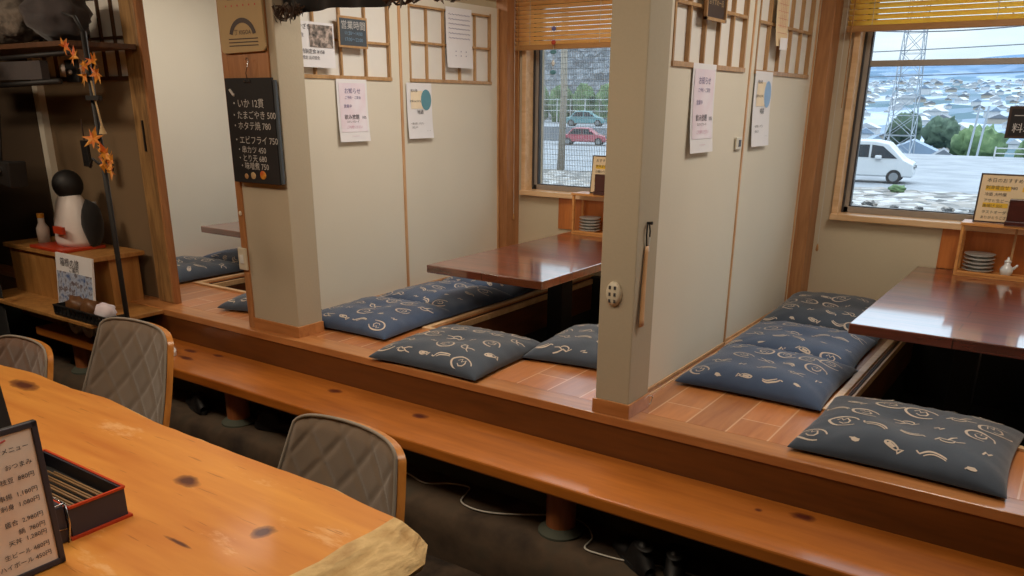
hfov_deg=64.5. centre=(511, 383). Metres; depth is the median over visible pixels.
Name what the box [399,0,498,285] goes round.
sliding panel
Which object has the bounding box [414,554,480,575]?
floor
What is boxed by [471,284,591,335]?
wall
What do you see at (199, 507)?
wooden table
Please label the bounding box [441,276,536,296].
floor cushion
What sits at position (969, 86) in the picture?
house
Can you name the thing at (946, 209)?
rock
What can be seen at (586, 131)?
parked car
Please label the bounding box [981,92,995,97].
house
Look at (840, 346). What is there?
floor cushion
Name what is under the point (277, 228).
pillar
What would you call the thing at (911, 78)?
house
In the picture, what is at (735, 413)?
platform
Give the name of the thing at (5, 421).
menu board
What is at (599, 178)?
card holder
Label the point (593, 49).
stone embankment
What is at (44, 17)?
cloth bundle
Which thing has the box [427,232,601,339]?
table
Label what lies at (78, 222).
figurine
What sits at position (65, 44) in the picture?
maple spray
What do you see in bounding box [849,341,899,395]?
trim
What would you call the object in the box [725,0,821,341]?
sliding panel
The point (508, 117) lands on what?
post
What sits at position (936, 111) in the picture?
house
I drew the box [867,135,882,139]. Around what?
house
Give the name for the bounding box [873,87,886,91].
house
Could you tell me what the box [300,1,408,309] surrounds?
sliding panel
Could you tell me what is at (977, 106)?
house
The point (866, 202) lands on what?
rock
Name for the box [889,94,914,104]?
house
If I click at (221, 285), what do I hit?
trim
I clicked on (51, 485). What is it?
chopstick
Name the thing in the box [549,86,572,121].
bush
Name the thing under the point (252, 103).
blackboard
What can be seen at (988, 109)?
utility pole
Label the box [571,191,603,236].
rack
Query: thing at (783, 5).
notice sheet
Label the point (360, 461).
dining chair
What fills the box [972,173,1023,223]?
menu stand
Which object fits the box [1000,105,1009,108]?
house
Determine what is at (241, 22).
sign
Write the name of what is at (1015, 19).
window blind
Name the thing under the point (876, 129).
house
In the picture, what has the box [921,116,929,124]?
house
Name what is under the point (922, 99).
house
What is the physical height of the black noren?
0.516 m
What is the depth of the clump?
34.23 m
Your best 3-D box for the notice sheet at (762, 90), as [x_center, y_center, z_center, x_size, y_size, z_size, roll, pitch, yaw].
[1.143,-1.254,3.704,0.012,0.322,0.235,13,23,33]
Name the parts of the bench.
leg, leg, leg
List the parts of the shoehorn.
blade, cord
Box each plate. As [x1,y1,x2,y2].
[579,216,600,220]
[579,219,600,223]
[579,222,600,226]
[579,225,600,229]
[579,228,600,231]
[962,262,993,269]
[962,266,992,272]
[963,259,994,265]
[964,251,995,257]
[964,255,995,261]
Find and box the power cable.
[406,472,697,575]
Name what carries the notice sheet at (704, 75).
attached to the sliding panel at (698, 209)
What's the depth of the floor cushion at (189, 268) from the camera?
5.36 m
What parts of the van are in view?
glass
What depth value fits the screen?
5.54 m
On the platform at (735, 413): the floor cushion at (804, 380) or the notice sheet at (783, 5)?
the floor cushion at (804, 380)
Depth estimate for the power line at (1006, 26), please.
56.33 m
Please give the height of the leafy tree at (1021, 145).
6.261 m
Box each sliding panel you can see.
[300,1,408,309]
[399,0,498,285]
[648,0,757,391]
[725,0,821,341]
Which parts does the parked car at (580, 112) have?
glass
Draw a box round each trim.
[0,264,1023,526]
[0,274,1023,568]
[194,273,245,293]
[208,276,244,286]
[228,283,245,290]
[422,275,592,330]
[448,278,590,324]
[648,321,759,396]
[822,339,1023,451]
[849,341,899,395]
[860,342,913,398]
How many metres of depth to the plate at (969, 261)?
4.05 m
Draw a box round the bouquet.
[271,0,304,23]
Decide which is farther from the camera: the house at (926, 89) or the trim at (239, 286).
the house at (926, 89)
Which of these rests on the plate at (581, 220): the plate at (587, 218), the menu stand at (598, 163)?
the plate at (587, 218)
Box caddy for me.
[53,497,70,542]
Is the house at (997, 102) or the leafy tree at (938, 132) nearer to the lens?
the leafy tree at (938, 132)
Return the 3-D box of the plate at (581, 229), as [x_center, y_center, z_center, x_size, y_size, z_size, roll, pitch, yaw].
[0.508,-1.005,5.311,0.142,0.020,0.142,13,23,33]
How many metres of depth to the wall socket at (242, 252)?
4.05 m
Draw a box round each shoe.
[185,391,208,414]
[612,535,655,575]
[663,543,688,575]
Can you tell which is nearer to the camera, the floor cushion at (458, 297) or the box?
the box
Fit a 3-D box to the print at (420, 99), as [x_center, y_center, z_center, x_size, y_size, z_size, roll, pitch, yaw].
[-0.532,-1.666,4.758,0.002,0.116,0.181,13,23,33]
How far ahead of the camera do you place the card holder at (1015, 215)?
3.87 m
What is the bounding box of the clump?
[888,184,905,192]
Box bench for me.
[36,323,1023,575]
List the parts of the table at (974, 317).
leg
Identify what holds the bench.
on the floor at (481, 543)
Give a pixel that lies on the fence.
(546, 99)
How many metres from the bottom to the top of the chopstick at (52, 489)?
0.007 m
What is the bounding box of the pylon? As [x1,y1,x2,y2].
[883,0,930,153]
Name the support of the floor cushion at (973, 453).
on the platform at (735, 413)
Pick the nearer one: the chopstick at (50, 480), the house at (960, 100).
the chopstick at (50, 480)
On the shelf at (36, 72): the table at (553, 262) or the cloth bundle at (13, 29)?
the cloth bundle at (13, 29)
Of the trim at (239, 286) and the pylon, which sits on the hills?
the pylon
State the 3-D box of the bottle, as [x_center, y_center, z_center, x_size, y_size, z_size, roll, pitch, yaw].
[-2.821,-0.936,4.875,0.070,0.175,0.070,13,23,33]
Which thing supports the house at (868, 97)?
on the hills
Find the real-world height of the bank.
3.300 m
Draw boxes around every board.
[0,386,11,428]
[0,419,65,575]
[558,198,603,231]
[936,229,1023,274]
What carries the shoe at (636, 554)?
on the floor at (481, 543)
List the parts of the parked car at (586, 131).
glass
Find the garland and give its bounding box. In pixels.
[382,0,462,9]
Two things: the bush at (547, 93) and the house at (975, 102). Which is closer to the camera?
the bush at (547, 93)
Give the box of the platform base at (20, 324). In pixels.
[5,304,806,575]
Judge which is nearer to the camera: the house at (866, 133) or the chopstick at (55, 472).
the chopstick at (55, 472)
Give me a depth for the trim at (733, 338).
3.51 m
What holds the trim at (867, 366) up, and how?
attached to the wall at (860, 259)
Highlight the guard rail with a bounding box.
[993,147,1023,158]
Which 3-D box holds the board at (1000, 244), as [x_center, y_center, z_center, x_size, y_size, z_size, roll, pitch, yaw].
[2.483,-0.655,4.096,0.590,0.204,0.011,13,23,33]
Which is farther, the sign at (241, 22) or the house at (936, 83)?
the house at (936, 83)
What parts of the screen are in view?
frame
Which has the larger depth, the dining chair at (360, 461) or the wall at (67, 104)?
the wall at (67, 104)
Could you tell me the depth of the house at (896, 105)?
443.39 m
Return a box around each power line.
[545,71,1023,80]
[591,44,1023,59]
[880,26,1020,31]
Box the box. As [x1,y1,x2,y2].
[43,449,132,540]
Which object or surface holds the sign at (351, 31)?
attached to the sliding panel at (359, 188)
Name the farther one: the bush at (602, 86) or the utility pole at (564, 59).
the bush at (602, 86)
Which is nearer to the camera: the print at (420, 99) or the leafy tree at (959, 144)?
the print at (420, 99)
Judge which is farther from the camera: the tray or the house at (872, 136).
the house at (872, 136)
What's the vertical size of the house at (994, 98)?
4.937 m
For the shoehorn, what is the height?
0.371 m
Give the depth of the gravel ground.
32.62 m
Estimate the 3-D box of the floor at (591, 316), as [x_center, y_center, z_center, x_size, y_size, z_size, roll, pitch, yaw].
[0.327,-0.240,4.701,0.760,0.420,1.760,13,23,33]
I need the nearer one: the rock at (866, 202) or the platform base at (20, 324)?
the platform base at (20, 324)
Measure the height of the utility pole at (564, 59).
9.008 m
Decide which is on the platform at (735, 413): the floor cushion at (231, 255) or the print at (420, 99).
the floor cushion at (231, 255)
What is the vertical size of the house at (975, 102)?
5.059 m
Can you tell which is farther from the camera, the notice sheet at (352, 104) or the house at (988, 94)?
the house at (988, 94)
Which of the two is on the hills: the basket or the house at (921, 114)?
the house at (921, 114)
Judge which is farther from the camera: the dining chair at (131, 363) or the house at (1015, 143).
the house at (1015, 143)
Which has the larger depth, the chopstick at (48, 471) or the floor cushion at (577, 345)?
the floor cushion at (577, 345)
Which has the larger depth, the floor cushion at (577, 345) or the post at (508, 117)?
the post at (508, 117)
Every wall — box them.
[0,59,54,265]
[24,0,240,256]
[37,0,158,297]
[448,0,952,299]
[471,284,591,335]
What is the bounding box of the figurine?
[51,169,103,246]
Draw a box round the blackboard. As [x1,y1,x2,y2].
[224,58,284,184]
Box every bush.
[544,89,549,120]
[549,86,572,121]
[572,83,594,111]
[594,83,608,119]
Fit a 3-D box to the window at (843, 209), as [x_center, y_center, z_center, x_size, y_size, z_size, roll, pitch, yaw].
[2.341,-1.398,4.000,1.305,1.250,0.170,13,23,33]
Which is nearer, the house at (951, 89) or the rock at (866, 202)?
the rock at (866, 202)
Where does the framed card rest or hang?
attached to the sliding panel at (698, 209)
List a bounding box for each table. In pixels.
[0,365,427,575]
[201,221,239,237]
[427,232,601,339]
[848,266,1023,415]
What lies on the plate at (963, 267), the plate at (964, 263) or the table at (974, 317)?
the plate at (964, 263)
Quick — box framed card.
[703,0,727,23]
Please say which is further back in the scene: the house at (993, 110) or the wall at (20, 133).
the house at (993, 110)
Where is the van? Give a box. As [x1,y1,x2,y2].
[856,139,916,183]
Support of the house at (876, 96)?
on the hills
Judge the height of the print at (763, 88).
0.116 m
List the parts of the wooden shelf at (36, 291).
panel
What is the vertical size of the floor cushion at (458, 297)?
0.093 m
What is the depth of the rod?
3.55 m
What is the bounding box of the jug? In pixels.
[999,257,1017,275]
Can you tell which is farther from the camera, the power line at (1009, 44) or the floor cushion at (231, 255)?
the power line at (1009, 44)
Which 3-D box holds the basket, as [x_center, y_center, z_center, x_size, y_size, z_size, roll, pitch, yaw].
[-2.248,-0.400,4.305,0.520,0.117,0.114,13,23,33]
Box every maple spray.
[59,37,102,83]
[83,126,113,177]
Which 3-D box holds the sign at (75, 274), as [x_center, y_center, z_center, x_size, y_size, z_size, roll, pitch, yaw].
[-2.417,-0.561,4.492,0.380,0.300,0.042,13,23,33]
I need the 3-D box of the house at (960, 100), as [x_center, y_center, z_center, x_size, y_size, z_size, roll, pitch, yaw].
[275.813,-173.580,497.925,6.838,4.719,6.096,-12,23,-32]
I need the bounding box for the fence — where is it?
[544,99,607,122]
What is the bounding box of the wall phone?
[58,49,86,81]
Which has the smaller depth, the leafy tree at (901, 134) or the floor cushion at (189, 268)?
the floor cushion at (189, 268)
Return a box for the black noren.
[283,0,391,12]
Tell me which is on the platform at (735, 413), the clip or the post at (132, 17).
the post at (132, 17)
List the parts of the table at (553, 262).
leg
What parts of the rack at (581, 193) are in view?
frame, board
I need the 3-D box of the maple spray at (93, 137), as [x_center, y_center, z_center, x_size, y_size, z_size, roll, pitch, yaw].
[-1.824,-1.026,3.611,0.213,0.232,0.052,11,22,28]
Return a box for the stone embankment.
[545,33,610,119]
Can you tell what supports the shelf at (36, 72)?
attached to the wall at (20, 133)
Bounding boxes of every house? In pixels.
[861,128,874,138]
[862,123,881,134]
[866,96,874,100]
[867,93,879,98]
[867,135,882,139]
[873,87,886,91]
[888,104,901,109]
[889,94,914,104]
[897,139,937,153]
[909,77,920,82]
[913,96,926,101]
[918,85,931,94]
[919,113,930,117]
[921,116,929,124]
[924,101,935,105]
[928,108,948,115]
[931,91,942,95]
[933,148,951,154]
[934,82,943,85]
[940,114,955,118]
[943,103,951,108]
[945,87,956,91]
[947,93,957,97]
[954,97,968,103]
[965,84,975,88]
[970,99,981,105]
[973,105,985,109]
[980,84,990,89]
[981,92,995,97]
[983,107,1000,117]
[986,114,1007,123]
[987,81,995,84]
[989,95,1000,101]
[992,100,1002,104]
[997,89,1004,94]
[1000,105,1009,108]
[1005,95,1019,99]
[1007,139,1021,147]
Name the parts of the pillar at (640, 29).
skirting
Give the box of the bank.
[544,120,606,142]
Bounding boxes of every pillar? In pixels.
[216,0,323,337]
[592,0,672,419]
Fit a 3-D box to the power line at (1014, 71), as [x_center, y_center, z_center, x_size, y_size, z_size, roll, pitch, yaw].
[35.074,-30.810,79.564,80.003,1.738,0.081,13,23,33]
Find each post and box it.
[118,0,181,303]
[496,0,519,247]
[787,0,843,298]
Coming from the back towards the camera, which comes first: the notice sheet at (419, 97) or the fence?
the fence
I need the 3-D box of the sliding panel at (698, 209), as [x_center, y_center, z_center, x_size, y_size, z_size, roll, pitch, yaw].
[0.765,-0.890,3.267,0.034,1.727,0.888,13,23,33]
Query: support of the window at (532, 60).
in the wall at (860, 259)
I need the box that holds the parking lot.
[543,141,1023,193]
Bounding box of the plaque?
[1004,82,1023,138]
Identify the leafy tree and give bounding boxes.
[885,111,922,144]
[920,115,960,149]
[949,123,1008,156]
[1014,140,1023,157]
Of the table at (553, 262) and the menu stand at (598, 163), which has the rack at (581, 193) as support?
the menu stand at (598, 163)
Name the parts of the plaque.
frame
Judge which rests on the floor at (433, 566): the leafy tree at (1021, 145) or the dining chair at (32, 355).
the dining chair at (32, 355)
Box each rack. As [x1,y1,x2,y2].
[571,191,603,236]
[953,219,1023,282]
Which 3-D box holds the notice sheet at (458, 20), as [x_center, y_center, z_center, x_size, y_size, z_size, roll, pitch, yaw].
[-0.317,-2.094,4.915,0.010,0.335,0.250,13,23,33]
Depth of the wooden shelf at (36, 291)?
4.69 m
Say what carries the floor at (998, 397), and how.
in the platform at (735, 413)
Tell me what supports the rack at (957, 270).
on the table at (974, 317)
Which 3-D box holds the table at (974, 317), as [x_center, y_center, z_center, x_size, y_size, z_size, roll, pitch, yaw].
[2.045,-0.037,3.673,0.737,0.690,1.470,13,23,33]
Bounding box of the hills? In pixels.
[863,54,1023,156]
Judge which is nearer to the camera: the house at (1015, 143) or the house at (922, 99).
the house at (1015, 143)
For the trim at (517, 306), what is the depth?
4.64 m
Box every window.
[519,0,605,200]
[829,2,1023,234]
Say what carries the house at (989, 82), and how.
on the hills
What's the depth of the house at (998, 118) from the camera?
333.14 m
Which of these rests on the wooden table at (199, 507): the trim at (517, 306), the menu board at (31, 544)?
the menu board at (31, 544)
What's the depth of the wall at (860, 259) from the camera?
4.49 m
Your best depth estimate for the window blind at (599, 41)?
5.08 m
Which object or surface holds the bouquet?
hanging from the black noren
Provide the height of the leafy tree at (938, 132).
10.820 m
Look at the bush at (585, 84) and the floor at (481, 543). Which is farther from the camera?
the bush at (585, 84)
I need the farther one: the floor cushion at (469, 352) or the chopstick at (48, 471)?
the floor cushion at (469, 352)
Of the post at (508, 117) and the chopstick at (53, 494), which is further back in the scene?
the post at (508, 117)
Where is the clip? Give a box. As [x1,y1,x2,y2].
[80,120,92,166]
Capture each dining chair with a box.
[0,335,53,380]
[82,317,173,426]
[277,413,405,521]
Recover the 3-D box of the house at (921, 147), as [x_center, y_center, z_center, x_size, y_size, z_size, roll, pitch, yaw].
[70.427,-38.672,143.592,12.000,8.900,10.000,9,21,25]
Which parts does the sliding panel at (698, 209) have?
door pull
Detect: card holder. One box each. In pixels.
[593,174,604,194]
[1004,199,1023,226]
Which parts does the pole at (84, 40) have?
rod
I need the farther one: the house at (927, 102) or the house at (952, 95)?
the house at (952, 95)
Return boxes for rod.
[85,81,106,133]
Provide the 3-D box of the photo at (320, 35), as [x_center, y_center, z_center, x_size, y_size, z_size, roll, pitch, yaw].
[-0.951,-1.734,4.047,0.002,0.103,0.155,13,23,33]
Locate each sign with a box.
[55,252,95,302]
[217,0,266,53]
[336,15,367,48]
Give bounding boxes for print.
[411,90,430,109]
[756,81,770,107]
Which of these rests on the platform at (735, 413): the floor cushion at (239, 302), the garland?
the floor cushion at (239, 302)
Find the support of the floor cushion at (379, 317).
on the platform at (735, 413)
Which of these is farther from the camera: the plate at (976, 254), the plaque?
the plate at (976, 254)
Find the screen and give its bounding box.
[540,4,610,186]
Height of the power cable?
0.006 m
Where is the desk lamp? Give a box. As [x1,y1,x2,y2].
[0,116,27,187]
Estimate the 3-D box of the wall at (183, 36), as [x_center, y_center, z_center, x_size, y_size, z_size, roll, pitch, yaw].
[-2.257,-1.919,5.773,0.060,2.020,2.160,13,23,33]
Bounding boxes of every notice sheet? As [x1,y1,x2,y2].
[300,20,335,67]
[336,79,370,141]
[406,83,433,138]
[445,6,472,68]
[690,63,716,153]
[751,71,772,146]
[776,0,789,50]
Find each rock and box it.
[861,200,877,205]
[941,206,954,211]
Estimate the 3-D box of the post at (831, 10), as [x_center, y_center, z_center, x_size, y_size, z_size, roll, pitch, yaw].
[1.648,-1.407,4.366,0.070,2.020,0.150,13,23,33]
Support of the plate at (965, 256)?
on the plate at (969, 261)
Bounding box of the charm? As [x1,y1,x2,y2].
[550,26,555,74]
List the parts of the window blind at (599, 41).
pull cord, rail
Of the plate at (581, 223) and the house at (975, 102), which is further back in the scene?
the house at (975, 102)
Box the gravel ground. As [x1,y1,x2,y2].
[543,169,977,212]
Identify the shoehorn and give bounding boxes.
[639,222,652,327]
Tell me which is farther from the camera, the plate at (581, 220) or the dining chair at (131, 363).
the plate at (581, 220)
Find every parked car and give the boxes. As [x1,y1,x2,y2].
[566,111,606,126]
[566,127,606,144]
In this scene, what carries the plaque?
hanging from the window blind at (1015, 19)
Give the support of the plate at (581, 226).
on the plate at (581, 229)
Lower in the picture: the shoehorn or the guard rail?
the shoehorn
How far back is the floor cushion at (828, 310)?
4.19 m
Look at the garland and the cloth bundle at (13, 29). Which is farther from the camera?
the cloth bundle at (13, 29)
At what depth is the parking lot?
47.12 m
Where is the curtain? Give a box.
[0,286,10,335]
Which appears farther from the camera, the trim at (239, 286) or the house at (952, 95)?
the house at (952, 95)
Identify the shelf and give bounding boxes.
[0,40,135,87]
[0,236,163,328]
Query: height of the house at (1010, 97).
4.083 m
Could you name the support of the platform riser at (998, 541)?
attached to the platform base at (20, 324)
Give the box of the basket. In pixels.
[52,295,123,325]
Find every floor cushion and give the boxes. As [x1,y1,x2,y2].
[176,256,243,282]
[203,248,238,263]
[217,293,321,311]
[322,296,456,339]
[369,324,539,380]
[380,281,514,316]
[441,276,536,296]
[523,324,598,368]
[675,344,857,410]
[718,321,877,367]
[760,291,878,344]
[787,395,1023,498]
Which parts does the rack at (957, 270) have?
frame, board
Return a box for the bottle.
[36,213,51,242]
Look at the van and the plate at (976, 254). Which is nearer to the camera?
the plate at (976, 254)
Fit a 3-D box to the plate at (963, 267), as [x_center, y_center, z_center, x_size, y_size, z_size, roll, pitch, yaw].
[2.350,-0.575,4.101,0.142,0.020,0.142,13,23,33]
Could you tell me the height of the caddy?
0.108 m
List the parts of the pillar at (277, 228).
corner post, skirting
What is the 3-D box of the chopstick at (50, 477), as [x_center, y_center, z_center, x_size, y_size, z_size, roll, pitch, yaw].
[-1.188,0.275,2.177,0.280,0.007,0.008,13,23,32]
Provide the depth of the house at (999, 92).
587.97 m
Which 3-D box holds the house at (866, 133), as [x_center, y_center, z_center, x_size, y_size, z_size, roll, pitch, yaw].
[112.047,-78.540,257.772,5.574,5.581,5.765,8,20,21]
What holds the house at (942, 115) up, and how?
on the hills
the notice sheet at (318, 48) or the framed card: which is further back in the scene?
the notice sheet at (318, 48)
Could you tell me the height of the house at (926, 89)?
8.071 m
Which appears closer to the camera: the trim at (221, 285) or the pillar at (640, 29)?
the pillar at (640, 29)
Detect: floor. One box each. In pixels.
[11,334,754,575]
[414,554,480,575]
[522,275,600,342]
[881,343,1023,445]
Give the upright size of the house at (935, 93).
4.425 m
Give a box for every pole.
[61,11,129,317]
[557,7,567,169]
[967,106,980,155]
[976,106,989,155]
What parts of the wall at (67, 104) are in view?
panel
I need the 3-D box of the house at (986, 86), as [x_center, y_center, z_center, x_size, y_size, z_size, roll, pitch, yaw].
[388.769,-243.121,666.580,5.546,5.553,5.736,2,19,3]
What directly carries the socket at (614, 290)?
attached to the pillar at (640, 29)
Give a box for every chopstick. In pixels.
[47,470,98,495]
[48,475,93,497]
[49,478,89,498]
[50,484,83,500]
[51,487,80,502]
[52,493,73,504]
[54,471,101,493]
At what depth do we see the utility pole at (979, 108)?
70.86 m
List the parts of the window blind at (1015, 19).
pull cord, rail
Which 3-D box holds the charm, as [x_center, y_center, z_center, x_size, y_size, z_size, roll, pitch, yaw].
[0.261,-2.139,5.093,0.048,0.369,0.012,13,23,33]
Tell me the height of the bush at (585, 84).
4.968 m
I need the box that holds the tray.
[29,241,105,252]
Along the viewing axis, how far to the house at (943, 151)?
109.71 m
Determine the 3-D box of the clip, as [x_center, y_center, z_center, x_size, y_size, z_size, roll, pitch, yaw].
[-2.369,-1.333,4.494,0.060,0.250,0.024,13,23,33]
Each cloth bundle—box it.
[0,0,45,44]
[19,0,92,40]
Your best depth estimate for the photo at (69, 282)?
4.49 m
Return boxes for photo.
[57,270,92,302]
[309,24,333,47]
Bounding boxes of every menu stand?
[590,155,605,192]
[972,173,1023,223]
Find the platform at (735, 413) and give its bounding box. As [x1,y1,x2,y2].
[144,271,1023,500]
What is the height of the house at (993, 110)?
5.573 m
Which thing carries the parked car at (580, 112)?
on the bank
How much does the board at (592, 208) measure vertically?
0.204 m
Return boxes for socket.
[237,247,248,269]
[606,281,621,305]

